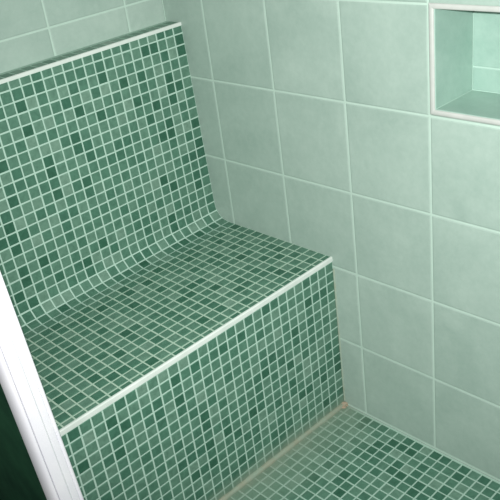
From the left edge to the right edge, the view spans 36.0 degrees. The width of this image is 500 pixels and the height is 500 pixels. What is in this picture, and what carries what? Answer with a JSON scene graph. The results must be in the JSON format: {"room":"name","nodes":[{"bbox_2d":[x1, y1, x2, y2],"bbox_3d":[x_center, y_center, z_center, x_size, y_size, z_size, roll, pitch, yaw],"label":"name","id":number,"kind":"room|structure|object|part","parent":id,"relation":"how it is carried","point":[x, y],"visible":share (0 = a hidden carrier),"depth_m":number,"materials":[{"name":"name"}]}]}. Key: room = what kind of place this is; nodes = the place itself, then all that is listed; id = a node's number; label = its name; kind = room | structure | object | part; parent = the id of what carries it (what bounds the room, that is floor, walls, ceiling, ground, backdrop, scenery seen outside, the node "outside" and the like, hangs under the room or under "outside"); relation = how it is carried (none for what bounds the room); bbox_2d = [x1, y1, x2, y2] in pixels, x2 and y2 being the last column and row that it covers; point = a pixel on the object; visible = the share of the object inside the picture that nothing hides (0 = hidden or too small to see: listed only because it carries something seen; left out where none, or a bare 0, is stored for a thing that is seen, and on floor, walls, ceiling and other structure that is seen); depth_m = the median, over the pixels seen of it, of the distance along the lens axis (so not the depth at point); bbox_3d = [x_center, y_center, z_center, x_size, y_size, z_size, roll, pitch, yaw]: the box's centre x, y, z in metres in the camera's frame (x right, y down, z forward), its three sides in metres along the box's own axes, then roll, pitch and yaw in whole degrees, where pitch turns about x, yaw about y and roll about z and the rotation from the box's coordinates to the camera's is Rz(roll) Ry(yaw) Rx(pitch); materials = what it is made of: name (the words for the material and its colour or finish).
{"room":"shower stall","nodes":[
{"label":"shower stall","id":0,"kind":"room"},
{"bbox_2d":[0,384,46,499],"bbox_3d":[-0.617,-0.342,1.078,0.131,2.257,0.501,-30,35,-35],"label":"wall","id":1,"kind":"structure","parent":0,"point":[19,480],"depth_m":1.33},
{"bbox_2d":[0,0,165,72],"bbox_3d":[-0.778,-0.430,1.286,0.101,2.256,1.502,19,38,41],"label":"wall","id":2,"kind":"structure","parent":0,"point":[31,31],"depth_m":1.61,"materials":[{"name":"green tile"}]},
{"bbox_2d":[162,0,499,480],"bbox_3d":[0.599,-0.473,1.000,0.156,2.256,2.208,-30,35,-35],"label":"wall","id":3,"kind":"structure","parent":0,"point":[319,132],"depth_m":1.58,"materials":[{"name":"green tile"}]},
{"bbox_2d":[333,269,344,399],"bbox_3d":[0.211,0.207,1.818,0.005,0.375,0.005,-17,29,-16],"label":"bead","id":4,"kind":"object","parent":3,"relation":"attached to","point":[333,269],"visible":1,"depth_m":1.81},
{"bbox_2d":[428,3,499,125],"bbox_3d":[0.493,-0.304,1.234,0.144,0.194,0.388,-30,35,-35],"label":"wall niche","id":5,"kind":"object","parent":3,"relation":"in","point":[464,39],"visible":1,"depth_m":1.35,"materials":[{"name":"green tile"}]},
{"bbox_3d":[0.358,-0.351,1.352,0.121,0.179,0.003,-30,35,-35],"label":"panel","id":6,"kind":"part","parent":5,"relation":"part of","materials":[{"name":"green tile"}]},
{"bbox_3d":[0.498,-0.222,1.271,0.121,0.008,0.367,-30,35,-35],"label":"shelf panel","id":7,"kind":"part","parent":5,"relation":"part of","materials":[{"name":"green tile"}]},
{"bbox_3d":[0.536,-0.332,1.269,0.020,0.179,0.367,-30,35,-35],"label":"panel","id":8,"kind":"part","parent":5,"relation":"part of","materials":[{"name":"green tile"}]},
{"bbox_2d":[228,406,499,499],"bbox_3d":[0.344,0.695,1.346,0.755,0.051,1.225,-30,35,-35],"label":"floor","id":9,"kind":"structure","parent":0,"point":[353,455],"depth_m":1.71,"materials":[{"name":"green tile"}]},
{"bbox_2d":[0,21,343,499],"bbox_3d":[-0.248,0.083,1.637,0.760,0.925,0.458,-30,35,-35],"label":"shower bench","id":10,"kind":"object","parent":9,"relation":"on","point":[176,347],"visible":0.98,"depth_m":1.64,"materials":[{"name":"green tile"}]},
{"bbox_3d":[-0.422,-0.361,1.538,0.005,0.011,0.760,19,38,41],"label":"edge trim","id":11,"kind":"part","parent":10,"relation":"part of","materials":[{"name":"white plastic"}]},
{"bbox_3d":[-0.374,-0.137,1.637,0.758,0.492,0.128,-30,35,-35],"label":"backrest","id":12,"kind":"part","parent":10,"relation":"part of","materials":[{"name":"green tile"}]},
{"bbox_3d":[-0.188,0.144,1.622,0.741,0.045,0.314,-30,35,-35],"label":"seat","id":13,"kind":"part","parent":10,"relation":"part of","materials":[{"name":"green tile"}]},
{"bbox_3d":[-0.084,0.174,1.516,0.740,0.025,0.005,-29,34,-34],"label":"edge trim","id":14,"kind":"part","parent":10,"relation":"part of","materials":[{"name":"white plastic"}]},
{"bbox_3d":[-0.067,0.354,1.622,0.741,0.419,0.031,-29,34,-34],"label":"panel","id":15,"kind":"part","parent":10,"relation":"part of","materials":[{"name":"green tile"}]},
{"bbox_2d":[219,404,342,499],"bbox_3d":[-0.031,0.529,1.703,0.725,0.017,0.017,-29,34,-34],"label":"bead","id":16,"kind":"object","parent":9,"relation":"on","point":[332,413],"visible":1,"depth_m":1.77},
{"bbox_2d":[341,401,348,408],"bbox_3d":[0.232,0.386,1.905,0.026,0.020,0.021,-5,28,5],"label":"rusty patch","id":17,"kind":"object","parent":9,"relation":"on","point":[345,404],"visible":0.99,"depth_m":1.90,"materials":[{"name":"beige"}]},
{"bbox_3d":[-0.289,1.215,0.540,1.495,0.054,2.458,-30,35,-35],"label":"floor","id":18,"kind":"structure","parent":0,"visible":0},
{"bbox_2d":[0,271,83,499],"bbox_3d":[-0.432,-0.257,0.921,0.141,2.206,0.025,-30,35,-35],"label":"door frame","id":19,"kind":"structure","parent":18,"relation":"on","point":[20,382],"depth_m":1.20,"materials":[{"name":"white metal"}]}
]}

